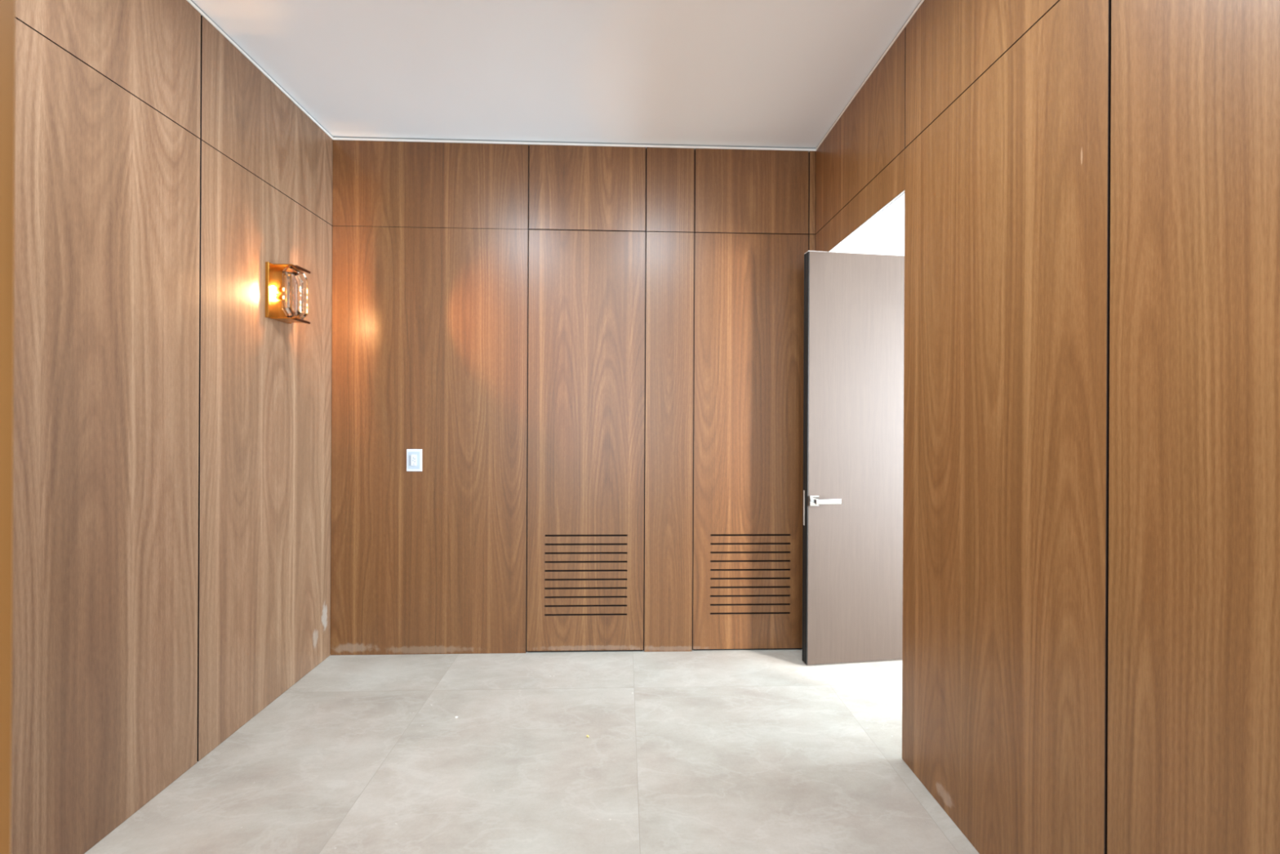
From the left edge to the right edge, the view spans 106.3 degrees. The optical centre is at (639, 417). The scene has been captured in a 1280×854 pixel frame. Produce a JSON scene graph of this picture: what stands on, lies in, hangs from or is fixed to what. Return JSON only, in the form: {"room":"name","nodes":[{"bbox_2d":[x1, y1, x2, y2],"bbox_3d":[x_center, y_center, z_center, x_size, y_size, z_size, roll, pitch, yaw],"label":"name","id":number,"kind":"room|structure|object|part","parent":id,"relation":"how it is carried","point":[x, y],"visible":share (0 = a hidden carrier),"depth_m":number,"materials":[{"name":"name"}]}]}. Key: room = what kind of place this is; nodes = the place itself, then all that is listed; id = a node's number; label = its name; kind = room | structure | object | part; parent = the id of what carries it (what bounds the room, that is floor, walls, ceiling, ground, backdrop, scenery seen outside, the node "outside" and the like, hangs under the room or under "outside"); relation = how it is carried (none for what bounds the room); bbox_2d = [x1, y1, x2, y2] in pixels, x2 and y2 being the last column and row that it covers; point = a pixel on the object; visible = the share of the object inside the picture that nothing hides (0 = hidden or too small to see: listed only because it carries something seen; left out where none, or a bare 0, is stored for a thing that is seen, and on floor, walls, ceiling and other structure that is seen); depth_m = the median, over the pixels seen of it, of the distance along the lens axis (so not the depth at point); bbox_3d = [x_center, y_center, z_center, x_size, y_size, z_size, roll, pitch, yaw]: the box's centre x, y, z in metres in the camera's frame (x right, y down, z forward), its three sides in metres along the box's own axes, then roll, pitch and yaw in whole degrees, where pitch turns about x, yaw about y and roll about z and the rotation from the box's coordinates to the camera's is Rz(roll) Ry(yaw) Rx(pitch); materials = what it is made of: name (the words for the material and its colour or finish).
{"room":"hallway","nodes":[
{"label":"hallway","id":0,"kind":"room"},
{"bbox_2d":[11,0,333,853],"bbox_3d":[-1.898,-0.141,-0.624,0.158,3.262,7.477,0,0,-2],"label":"wall","id":1,"kind":"structure","parent":0,"point":[172,436],"depth_m":1.87,"materials":[{"name":"brown wood"}]},
{"bbox_3d":[-1.899,0.142,1.517,0.018,2.694,1.117,0,0,-2],"label":"wall panel","id":2,"kind":"part","parent":1,"relation":"part of","materials":[{"name":"brown wood"}]},
{"bbox_3d":[-1.891,-1.477,1.517,0.018,0.538,1.117,0,0,-2],"label":"wall panel","id":3,"kind":"part","parent":1,"relation":"part of","materials":[{"name":"brown wood"}]},
{"bbox_2d":[186,0,333,139],"bbox_3d":[-1.820,-1.759,-0.622,0.025,0.024,7.275,0,0,-2],"label":"trim","id":4,"kind":"structure","parent":1,"relation":"attached to","point":[191,2],"depth_m":2.37,"materials":[{"name":"white paint"}]},
{"bbox_3d":[-1.933,0.142,2.548,0.018,2.694,0.933,0,0,-2],"label":"wall panel","id":5,"kind":"part","parent":1,"relation":"part of","materials":[{"name":"brown wood"}]},
{"bbox_3d":[-1.925,-1.477,2.548,0.018,0.538,0.933,0,0,-2],"label":"wall panel","id":6,"kind":"part","parent":1,"relation":"part of","materials":[{"name":"brown wood"}]},
{"bbox_2d":[265,262,310,324],"bbox_3d":[-1.857,-0.656,2.541,0.124,0.288,0.172,0,0,-2],"label":"wall sconce","id":7,"kind":"object","parent":1,"relation":"attached to","point":[281,282],"visible":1,"depth_m":2.51,"materials":[{"name":"gold metal"}]},
{"bbox_3d":[-1.911,-0.657,2.539,0.018,0.284,0.172,0,0,-2],"label":"plate","id":8,"kind":"part","parent":7,"relation":"part of","materials":[{"name":"gold metal"}]},
{"bbox_2d":[84,648,979,853],"bbox_3d":[1.590,1.568,0.102,7.200,0.120,9.100,0,0,-2],"label":"floor","id":9,"kind":"structure","parent":0,"point":[763,751],"depth_m":2.07,"materials":[{"name":"tile"}]},
{"bbox_2d":[0,0,15,853],"bbox_3d":[-0.291,-0.134,-0.225,0.046,3.248,0.889,0,0,-2],"label":"door","id":10,"kind":"structure","parent":9,"relation":"on","point":[7,7],"depth_m":0.21,"materials":[{"name":"brown wood"}]},
{"bbox_2d":[191,0,920,148],"bbox_3d":[-0.292,-1.839,-0.672,3.354,0.150,7.677,0,0,-2],"label":"ceiling","id":11,"kind":"structure","parent":0,"point":[731,73],"depth_m":2.39,"materials":[{"name":"paint"}]},
{"bbox_2d":[329,140,816,654],"bbox_3d":[-0.048,-0.131,3.357,4.119,3.262,0.560,0,0,-2],"label":"wall","id":12,"kind":"structure","parent":0,"point":[430,240],"depth_m":3.04,"materials":[{"name":"brown wood"}]},
{"bbox_2d":[406,448,422,471],"bbox_3d":[-1.424,0.266,3.026,0.096,0.140,0.012,0,0,-2],"label":"light switch","id":13,"kind":"object","parent":12,"relation":"attached to","point":[414,456],"visible":1,"depth_m":3.02,"materials":[{"name":"white plastic"}]},
{"bbox_3d":[-1.424,0.266,3.026,0.074,0.110,0.002,0,0,-2],"label":"frame","id":14,"kind":"part","parent":13,"relation":"part of","materials":[{"name":"grey plastic"}]},
{"bbox_3d":[-1.330,0.145,3.044,1.219,2.696,0.018,0,0,-2],"label":"wall panel","id":15,"kind":"part","parent":12,"relation":"part of","materials":[{"name":"brown wood"}]},
{"bbox_3d":[-1.322,-1.474,3.044,1.219,0.539,0.018,0,0,-2],"label":"wall panel","id":16,"kind":"part","parent":12,"relation":"part of","materials":[{"name":"brown wood"}]},
{"bbox_2d":[333,136,815,151],"bbox_3d":[-0.394,-1.752,3.076,3.073,0.024,0.024,0,0,-2],"label":"trim","id":17,"kind":"structure","parent":12,"relation":"attached to","point":[335,138],"depth_m":3.06,"materials":[{"name":"white paint"}]},
{"bbox_2d":[526,230,644,652],"bbox_3d":[-0.344,0.150,3.076,0.742,2.691,0.016,0,0,-2],"label":"door","id":18,"kind":"structure","parent":12,"relation":"in","point":[586,295],"depth_m":3.07,"materials":[{"name":"brown wood"}]},
{"bbox_3d":[-0.336,-1.470,3.077,0.742,0.536,0.018,0,0,-2],"label":"wall panel","id":19,"kind":"part","parent":12,"relation":"part of","materials":[{"name":"brown wood"}]},
{"bbox_3d":[0.187,0.153,3.094,0.308,2.694,0.018,0,0,-2],"label":"wall panel","id":20,"kind":"part","parent":12,"relation":"part of","materials":[{"name":"brown wood"}]},
{"bbox_3d":[0.195,-1.467,3.094,0.308,0.538,0.018,0,0,-2],"label":"wall panel","id":21,"kind":"part","parent":12,"relation":"part of","materials":[{"name":"brown wood"}]},
{"bbox_2d":[692,232,808,649],"bbox_3d":[0.716,0.155,3.111,0.738,2.691,0.016,0,0,-2],"label":"door","id":22,"kind":"structure","parent":12,"relation":"in","point":[748,303],"depth_m":3.10,"materials":[{"name":"brown wood"}]},
{"bbox_3d":[0.724,-1.464,3.111,0.738,0.538,0.018,0,0,-2],"label":"wall panel","id":23,"kind":"part","parent":12,"relation":"part of","materials":[{"name":"brown wood"}]},
{"bbox_3d":[1.111,0.158,3.124,0.040,2.694,0.018,0,0,-2],"label":"wall panel","id":24,"kind":"part","parent":12,"relation":"part of","materials":[{"name":"brown wood"}]},
{"bbox_3d":[1.119,-1.462,3.124,0.040,0.538,0.018,0,0,-2],"label":"wall panel","id":25,"kind":"part","parent":12,"relation":"part of","materials":[{"name":"brown wood"}]},
{"bbox_2d":[815,0,1279,853],"bbox_3d":[1.676,-0.123,-0.548,0.846,3.262,7.395,0,0,-2],"label":"wall","id":26,"kind":"structure","parent":0,"point":[1091,660],"depth_m":1.28,"materials":[{"name":"brown wood"}]},
{"bbox_2d":[801,250,904,664],"bbox_3d":[1.456,0.243,2.961,0.896,2.508,0.130,0,0,-7],"label":"door","id":27,"kind":"structure","parent":26,"relation":"in","point":[854,327],"depth_m":2.94,"materials":[{"name":"grey wood"}]},
{"bbox_3d":[1.006,0.550,2.944,0.002,0.214,0.013,0,0,-7],"label":"latch plate","id":28,"kind":"part","parent":27,"relation":"part of","materials":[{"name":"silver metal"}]},
{"bbox_3d":[1.053,0.501,2.904,0.058,0.062,0.011,0,0,-7],"label":"handle","id":29,"kind":"part","parent":27,"relation":"part of","materials":[{"name":"silver metal"}]},
{"bbox_3d":[1.120,0.498,2.881,0.160,0.029,0.054,0,0,-7],"label":"lever","id":30,"kind":"part","parent":27,"relation":"part of","materials":[{"name":"silver metal"}]},
{"bbox_3d":[1.164,-1.100,2.619,0.018,0.180,0.993,0,0,-2],"label":"wall panel","id":31,"kind":"part","parent":26,"relation":"part of","materials":[{"name":"brown wood"}]},
{"bbox_3d":[1.165,-1.462,2.620,0.018,0.538,0.991,0,0,-2],"label":"wall panel","id":32,"kind":"part","parent":26,"relation":"part of","materials":[{"name":"brown wood"}]},
{"bbox_2d":[828,190,904,252],"bbox_3d":[1.162,-1.020,2.619,0.012,0.020,0.990,0,0,-2],"label":"trim","id":33,"kind":"structure","parent":26,"relation":"attached to","point":[903,192],"depth_m":2.44,"materials":[{"name":"white"}]},
{"bbox_2d":[815,0,924,151],"bbox_3d":[1.271,-1.743,-0.522,0.023,0.024,7.275,0,0,-2],"label":"trim","id":34,"kind":"structure","parent":26,"relation":"attached to","point":[922,1],"depth_m":2.38,"materials":[{"name":"white paint"}]},
{"bbox_3d":[1.196,-1.462,1.675,0.018,0.538,0.892,0,0,-2],"label":"wall panel","id":35,"kind":"part","parent":26,"relation":"part of","materials":[{"name":"brown wood"}]},
{"bbox_3d":[1.188,0.158,1.676,0.018,2.694,0.894,0,0,-2],"label":"wall panel","id":36,"kind":"part","parent":26,"relation":"part of","materials":[{"name":"brown wood"}]},
{"bbox_3d":[1.222,0.158,0.642,0.018,2.694,1.163,0,0,-2],"label":"wall panel","id":37,"kind":"part","parent":26,"relation":"part of","materials":[{"name":"brown wood"}]}
]}

